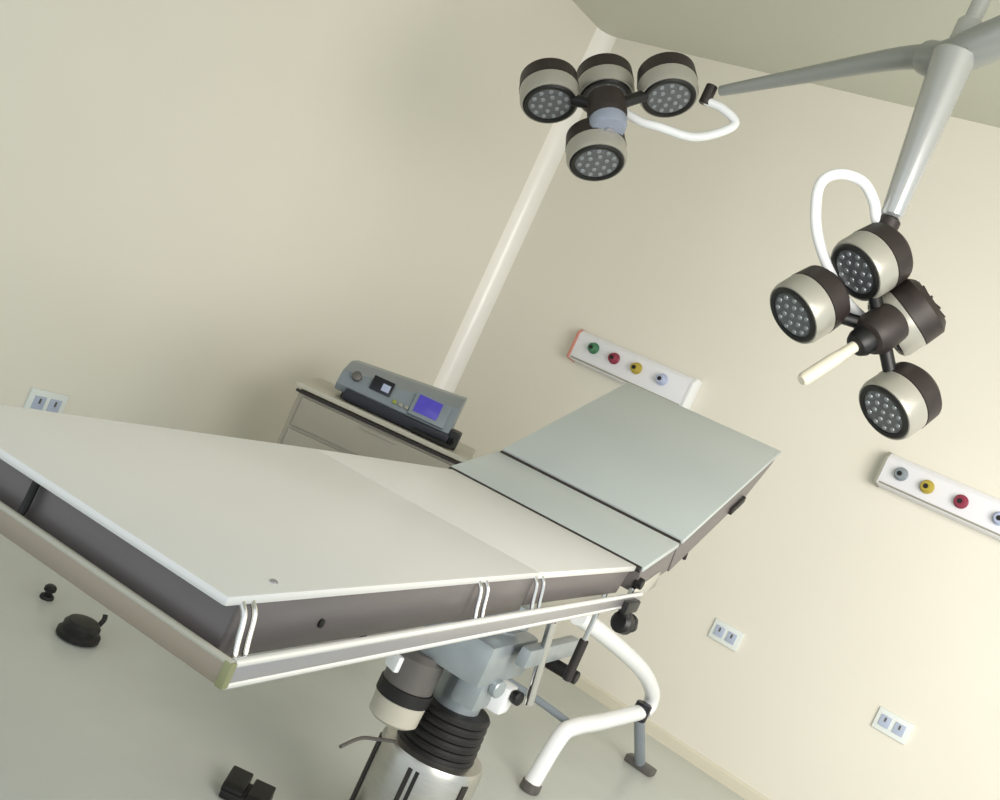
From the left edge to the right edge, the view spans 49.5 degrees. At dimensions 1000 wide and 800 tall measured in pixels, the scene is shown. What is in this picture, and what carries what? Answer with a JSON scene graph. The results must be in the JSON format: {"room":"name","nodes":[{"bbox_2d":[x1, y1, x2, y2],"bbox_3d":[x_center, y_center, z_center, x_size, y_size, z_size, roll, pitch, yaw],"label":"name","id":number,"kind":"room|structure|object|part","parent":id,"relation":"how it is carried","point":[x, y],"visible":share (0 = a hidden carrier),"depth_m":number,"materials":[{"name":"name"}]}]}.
{"room":"operating room","nodes":[
{"label":"operating room","id":0,"kind":"room"},
{"bbox_2d":[0,0,596,442],"bbox_3d":[-1.639,-1.158,3.548,0.100,3.070,6.000,27,4,34],"label":"wall","id":1,"kind":"structure","parent":0,"point":[209,209],"depth_m":4.50,"materials":[{"name":"beige paint"}]},
{"bbox_2d":[23,387,68,412],"bbox_3d":[-1.723,0.015,4.118,0.021,0.100,0.160,27,4,34],"label":"wall socket","id":2,"kind":"object","parent":1,"relation":"attached to","point":[37,399],"visible":0.81,"depth_m":4.10,"materials":[{"name":"white plastic"}]},
{"bbox_2d":[0,534,744,799],"bbox_3d":[-0.338,1.273,2.158,5.400,0.100,6.000,27,4,34],"label":"floor","id":3,"kind":"structure","parent":0,"point":[122,717],"depth_m":3.23,"materials":[{"name":"grey plastic"}]},
{"bbox_2d":[39,583,56,601],"bbox_3d":[-1.433,0.610,3.449,0.046,0.048,0.046,27,4,34],"label":"door stop","id":4,"kind":"object","parent":3,"relation":"on","point":[49,588],"visible":1,"depth_m":3.44,"materials":[{"name":"black rubber"}]},
{"bbox_2d":[56,614,107,646],"bbox_3d":[-1.260,0.689,3.302,0.132,0.065,0.192,25,3,5],"label":"switch","id":5,"kind":"object","parent":3,"relation":"on","point":[80,630],"visible":1,"depth_m":3.23,"materials":[{"name":"black plastic"}]},
{"bbox_2d":[219,765,275,799],"bbox_3d":[-0.649,1.006,2.796,0.128,0.050,0.100,25,3,0],"label":"switch","id":6,"kind":"object","parent":3,"relation":"on","point":[237,785],"visible":1,"depth_m":2.78,"materials":[{"name":"black plastic"}]},
{"bbox_2d":[276,378,475,636],"bbox_3d":[-0.635,0.463,4.558,0.760,0.865,0.480,25,3,0],"label":"cabinet","id":7,"kind":"object","parent":3,"relation":"on","point":[318,418],"visible":0.19,"depth_m":4.31,"materials":[{"name":"beige metal"}]},
{"bbox_3d":[-0.565,0.313,4.323,0.670,0.140,0.014,25,3,0],"label":"drawer","id":8,"kind":"part","parent":7,"relation":"part of","materials":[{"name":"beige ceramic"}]},
{"bbox_3d":[-0.504,0.182,4.316,0.670,0.120,0.014,25,3,0],"label":"drawer","id":9,"kind":"part","parent":7,"relation":"part of","materials":[{"name":"beige metal"}]},
{"bbox_2d":[335,360,466,449],"bbox_3d":[-0.388,-0.005,4.481,0.546,0.195,0.363,25,3,0],"label":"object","id":10,"kind":"object","parent":7,"relation":"on","point":[432,413],"visible":1,"depth_m":4.35,"materials":[{"name":"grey plastic"}]},
{"bbox_3d":[-0.574,-0.095,4.352,0.041,0.043,0.033,25,3,0],"label":"knob","id":11,"kind":"part","parent":10,"relation":"part of","materials":[{"name":"grey plastic"}]},
{"bbox_2d":[0,382,780,799],"bbox_3d":[-0.111,0.533,2.417,0.630,1.404,2.589,26,3,24],"label":"table","id":12,"kind":"object","parent":3,"relation":"on","point":[215,549],"visible":1,"depth_m":1.79,"materials":[{"name":"metal"}]},
{"bbox_3d":[-0.550,0.114,1.265,0.010,0.064,0.018,26,3,24],"label":"spacer rod","id":13,"kind":"part","parent":12,"relation":"part of","materials":[{"name":"black metal"}]},
{"bbox_3d":[-0.526,0.166,1.239,0.596,0.031,0.008,26,3,24],"label":"foot rail","id":14,"kind":"part","parent":12,"relation":"part of","materials":[{"name":"beige metal"}]},
{"bbox_3d":[-0.276,0.245,1.141,0.031,0.066,0.009,27,4,32],"label":"spacer rod","id":15,"kind":"part","parent":12,"relation":"part of","materials":[{"name":"silver metal"}]},
{"bbox_3d":[-0.269,0.247,1.158,0.031,0.066,0.009,27,4,32],"label":"spacer rod","id":16,"kind":"part","parent":12,"relation":"part of","materials":[{"name":"silver metal"}]},
{"bbox_3d":[-0.326,0.155,1.638,0.534,0.022,0.905,26,3,24],"label":"leg panel","id":17,"kind":"part","parent":12,"relation":"part of","materials":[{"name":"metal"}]},
{"bbox_3d":[-0.304,0.790,2.510,0.016,0.032,0.228,27,4,30],"label":"release lever","id":18,"kind":"part","parent":12,"relation":"part of","materials":[{"name":"grey metal"}]},
{"bbox_3d":[0.022,0.376,1.839,0.008,0.040,1.563,26,3,24],"label":"rail","id":19,"kind":"part","parent":12,"relation":"part of","materials":[{"name":"metal"}]},
{"bbox_3d":[-0.027,0.248,2.344,0.534,0.018,0.636,26,3,24],"label":"seat panel","id":20,"kind":"part","parent":12,"relation":"part of","materials":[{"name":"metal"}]},
{"bbox_3d":[-0.036,0.317,1.703,0.031,0.066,0.009,27,4,32],"label":"spacer rod","id":21,"kind":"part","parent":12,"relation":"part of","materials":[{"name":"silver metal"}]},
{"bbox_3d":[-0.026,0.320,1.728,0.031,0.066,0.009,27,4,32],"label":"spacer rod","id":22,"kind":"part","parent":12,"relation":"part of","materials":[{"name":"silver metal"}]},
{"bbox_3d":[0.059,0.346,1.927,0.031,0.066,0.009,27,4,32],"label":"spacer rod","id":23,"kind":"part","parent":12,"relation":"part of","materials":[{"name":"silver metal"}]},
{"bbox_3d":[0.072,0.350,1.959,0.031,0.066,0.009,27,4,32],"label":"spacer rod","id":24,"kind":"part","parent":12,"relation":"part of","materials":[{"name":"silver metal"}]},
{"bbox_3d":[0.099,0.641,2.647,0.024,0.249,0.140,26,3,24],"label":"linkage rod","id":25,"kind":"part","parent":12,"relation":"part of","materials":[{"name":"silver metal"}]},
{"bbox_3d":[0.163,0.272,2.757,0.562,0.078,0.244,26,3,24],"label":"panel","id":26,"kind":"part","parent":12,"relation":"part of","materials":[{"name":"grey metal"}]},
{"bbox_3d":[0.217,0.492,2.471,0.012,0.126,0.018,27,3,30],"label":"strut rod","id":27,"kind":"part","parent":12,"relation":"part of","materials":[{"name":"silver metal"}]},
{"bbox_3d":[0.297,0.509,2.513,0.056,0.068,0.118,26,3,24],"label":"clamp knob","id":28,"kind":"part","parent":12,"relation":"part of","materials":[{"name":"black plastic"}]},
{"bbox_3d":[0.450,0.154,3.228,0.564,0.334,0.766,26,3,24],"label":"panel","id":29,"kind":"part","parent":12,"relation":"part of","materials":[{"name":"grey metal"}]},
{"bbox_2d":[507,615,659,795],"bbox_3d":[0.306,1.028,4.041,0.443,0.684,1.157,27,4,34],"label":"stand","id":30,"kind":"object","parent":3,"relation":"on","point":[638,713],"visible":0.94,"depth_m":3.82,"materials":[{"name":"white metal"}]},
{"bbox_3d":[0.555,1.350,4.313,0.044,0.247,0.247,27,4,35],"label":"leg","id":31,"kind":"part","parent":30,"relation":"part of","materials":[{"name":"grey metal"}]},
{"bbox_2d":[454,38,999,799],"bbox_3d":[1.873,0.408,4.520,5.400,3.070,0.100,27,4,34],"label":"wall","id":32,"kind":"structure","parent":0,"point":[850,597],"depth_m":4.85,"materials":[{"name":"beige paint"}]},
{"bbox_2d":[433,27,616,392],"bbox_3d":[-0.072,-0.570,5.866,0.085,3.070,0.085,27,4,34],"label":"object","id":33,"kind":"structure","parent":32,"relation":"attached to","point":[552,151],"depth_m":5.87,"materials":[{"name":"white plastic"}]},
{"bbox_2d":[566,329,701,408],"bbox_3d":[0.636,-0.152,5.303,0.703,0.170,0.114,27,4,34],"label":"outlet panel","id":34,"kind":"object","parent":32,"relation":"attached to","point":[615,362],"visible":0.97,"depth_m":5.28,"materials":[{"name":"white plastic"}]},
{"bbox_2d":[587,343,598,353],"bbox_3d":[0.461,-0.260,5.396,0.058,0.057,0.036,27,4,34],"label":"outlet","id":35,"kind":"object","parent":34,"relation":"attached to","point":[592,348],"depth_m":5.39,"materials":[{"name":"green plastic"}]},
{"bbox_2d":[608,353,619,363],"bbox_3d":[0.555,-0.207,5.324,0.058,0.057,0.036,27,4,34],"label":"outlet","id":36,"kind":"object","parent":34,"relation":"attached to","point":[613,358],"depth_m":5.32,"materials":[{"name":"red plastic"}]},
{"bbox_2d":[630,362,641,373],"bbox_3d":[0.655,-0.156,5.249,0.058,0.057,0.036,27,4,34],"label":"outlet","id":37,"kind":"object","parent":34,"relation":"attached to","point":[635,367],"depth_m":5.24,"materials":[{"name":"yellow plastic"}]},
{"bbox_2d":[655,374,667,385],"bbox_3d":[0.766,-0.100,5.166,0.058,0.057,0.036,27,4,34],"label":"outlet","id":38,"kind":"object","parent":34,"relation":"attached to","point":[660,379],"depth_m":5.16,"materials":[{"name":"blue plastic"}]},
{"bbox_2d":[573,675,769,799],"bbox_3d":[1.280,1.798,4.501,5.215,0.055,0.014,27,4,34],"label":"baseboard","id":39,"kind":"structure","parent":32,"relation":"attached to","point":[742,789],"depth_m":4.84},
{"bbox_2d":[708,618,744,651],"bbox_3d":[1.009,1.049,4.843,0.145,0.090,0.021,27,4,34],"label":"wall socket","id":40,"kind":"object","parent":32,"relation":"attached to","point":[725,634],"visible":1,"depth_m":4.84,"materials":[{"name":"white plastic"}]},
{"bbox_2d":[871,707,913,744],"bbox_3d":[1.595,1.323,4.409,0.145,0.090,0.021,27,4,34],"label":"wall socket","id":41,"kind":"object","parent":32,"relation":"attached to","point":[885,721],"visible":1,"depth_m":4.40,"materials":[{"name":"white plastic"}]},
{"bbox_2d":[873,452,999,540],"bbox_3d":[1.902,0.435,4.366,0.793,0.156,0.114,27,4,34],"label":"outlet panel","id":42,"kind":"object","parent":32,"relation":"attached to","point":[979,511],"visible":1,"depth_m":4.42,"materials":[{"name":"white plastic"}]},
{"bbox_2d":[894,467,908,480],"bbox_3d":[1.663,0.306,4.504,0.058,0.057,0.036,27,4,34],"label":"outlet","id":43,"kind":"object","parent":42,"relation":"attached to","point":[900,473],"depth_m":4.50,"materials":[{"name":"grey plastic"}]},
{"bbox_2d":[920,480,934,493],"bbox_3d":[1.746,0.354,4.440,0.058,0.057,0.036,27,4,34],"label":"outlet","id":44,"kind":"object","parent":42,"relation":"attached to","point":[926,486],"depth_m":4.43,"materials":[{"name":"yellow plastic"}]},
{"bbox_2d":[953,494,968,508],"bbox_3d":[1.851,0.407,4.361,0.058,0.057,0.036,27,4,34],"label":"outlet","id":45,"kind":"object","parent":42,"relation":"attached to","point":[960,501],"depth_m":4.36,"materials":[{"name":"red plastic"}]},
{"bbox_2d":[992,511,999,525],"bbox_3d":[1.968,0.466,4.274,0.058,0.057,0.036,27,4,34],"label":"outlet","id":46,"kind":"object","parent":42,"relation":"attached to","point":[995,514],"depth_m":4.27,"materials":[{"name":"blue plastic"}]},
{"bbox_2d":[572,0,999,127],"bbox_3d":[0.990,-1.600,1.990,5.400,0.100,6.000,27,4,34],"label":"ceiling","id":47,"kind":"structure","parent":0,"point":[767,36],"depth_m":4.69,"materials":[{"name":"paint"}]},
{"bbox_2d":[519,0,999,439],"bbox_3d":[0.783,-0.880,3.311,1.490,1.520,1.400,25,3,-6],"label":"lamp","id":48,"kind":"object","parent":47,"relation":"attached to","point":[873,264],"depth_m":2.93,"materials":[{"name":"black plastic"}]},
{"bbox_2d":[519,58,578,89],"bbox_3d":[0.164,-1.057,3.637,0.188,0.165,0.204,27,4,34],"label":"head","id":49,"kind":"object","parent":48,"relation":"in","point":[544,73],"depth_m":3.55},
{"bbox_3d":[0.283,-0.979,3.574,0.093,0.047,0.039,26,3,21],"label":"pod arm","id":50,"kind":"part","parent":48,"relation":"part of","materials":[{"name":"black plastic"}]},
{"bbox_2d":[565,117,626,151],"bbox_3d":[0.316,-0.850,3.587,0.188,0.165,0.204,27,4,34],"label":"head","id":51,"kind":"object","parent":48,"relation":"in","point":[589,134],"depth_m":3.49},
{"bbox_2d":[577,53,633,78],"bbox_3d":[0.362,-1.110,3.757,0.188,0.165,0.204,27,4,34],"label":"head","id":52,"kind":"object","parent":48,"relation":"in","point":[603,65],"depth_m":3.67},
{"bbox_3d":[0.350,-0.873,3.504,0.040,0.049,0.050,22,4,-37],"label":"handle","id":53,"kind":"part","parent":48,"relation":"part of","materials":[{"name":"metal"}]},
{"bbox_3d":[0.394,-0.960,3.605,0.638,0.511,0.446,27,4,34],"label":"surgical lamp","id":54,"kind":"part","parent":48,"relation":"part of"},
{"bbox_3d":[0.428,-0.988,3.575,0.115,0.111,0.040,23,3,-28],"label":"pod arm","id":55,"kind":"part","parent":48,"relation":"part of","materials":[{"name":"black plastic"}]},
{"bbox_2d":[637,52,697,90],"bbox_3d":[0.559,-1.076,3.637,0.188,0.165,0.204,27,4,34],"label":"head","id":56,"kind":"object","parent":48,"relation":"in","point":[665,71],"depth_m":3.55},
{"bbox_3d":[1.016,-0.994,3.322,0.113,0.242,0.778,22,4,-39],"label":"spring arm","id":57,"kind":"part","parent":48,"relation":"part of","materials":[{"name":"grey metal"}]},
{"bbox_2d":[791,265,849,333],"bbox_3d":[0.856,-0.272,2.928,0.190,0.161,0.179,27,4,34],"label":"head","id":58,"kind":"object","parent":48,"relation":"in","point":[830,287],"depth_m":2.85},
{"bbox_3d":[0.861,-0.097,2.837,0.148,0.167,0.037,23,4,-32],"label":"handle","id":59,"kind":"part","parent":48,"relation":"part of","materials":[{"name":"white plastic"}]},
{"bbox_3d":[0.947,-0.212,2.902,0.099,0.048,0.036,25,3,5],"label":"pod arm","id":60,"kind":"part","parent":48,"relation":"part of","materials":[{"name":"black plastic"}]},
{"bbox_3d":[1.126,-1.012,3.132,1.157,0.974,0.282,27,4,40],"label":"lamp mount","id":61,"kind":"part","parent":48,"relation":"part of","materials":[{"name":"grey metal"}]},
{"bbox_3d":[1.008,-0.251,2.902,0.070,0.078,0.036,26,3,15],"label":"pod arm","id":62,"kind":"part","parent":48,"relation":"part of","materials":[{"name":"black plastic"}]},
{"bbox_2d":[853,222,912,290],"bbox_3d":[1.022,-0.387,2.928,0.190,0.161,0.179,27,4,34],"label":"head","id":63,"kind":"object","parent":48,"relation":"in","point":[893,269],"depth_m":2.85},
{"bbox_3d":[1.035,-0.117,2.902,0.087,0.096,0.036,25,3,-5],"label":"pod arm","id":64,"kind":"part","parent":48,"relation":"part of","materials":[{"name":"black plastic"}]},
{"bbox_2d":[879,362,941,427],"bbox_3d":[1.099,-0.013,2.928,0.190,0.161,0.179,27,4,34],"label":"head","id":65,"kind":"object","parent":48,"relation":"in","point":[923,393],"depth_m":2.85},
{"bbox_2d":[890,278,945,344],"bbox_3d":[1.129,-0.245,2.948,0.184,0.148,0.187,27,4,34],"label":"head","id":66,"kind":"object","parent":48,"relation":"in","point":[924,321],"depth_m":2.87},
{"bbox_3d":[1.141,-0.728,2.966,0.114,0.488,0.115,25,3,3],"label":"drop arm","id":67,"kind":"part","parent":48,"relation":"part of","materials":[{"name":"metal"}]},
{"bbox_3d":[1.376,-0.985,2.894,0.145,0.310,0.493,22,4,-45],"label":"boom arm","id":68,"kind":"part","parent":48,"relation":"part of","materials":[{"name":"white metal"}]}
]}

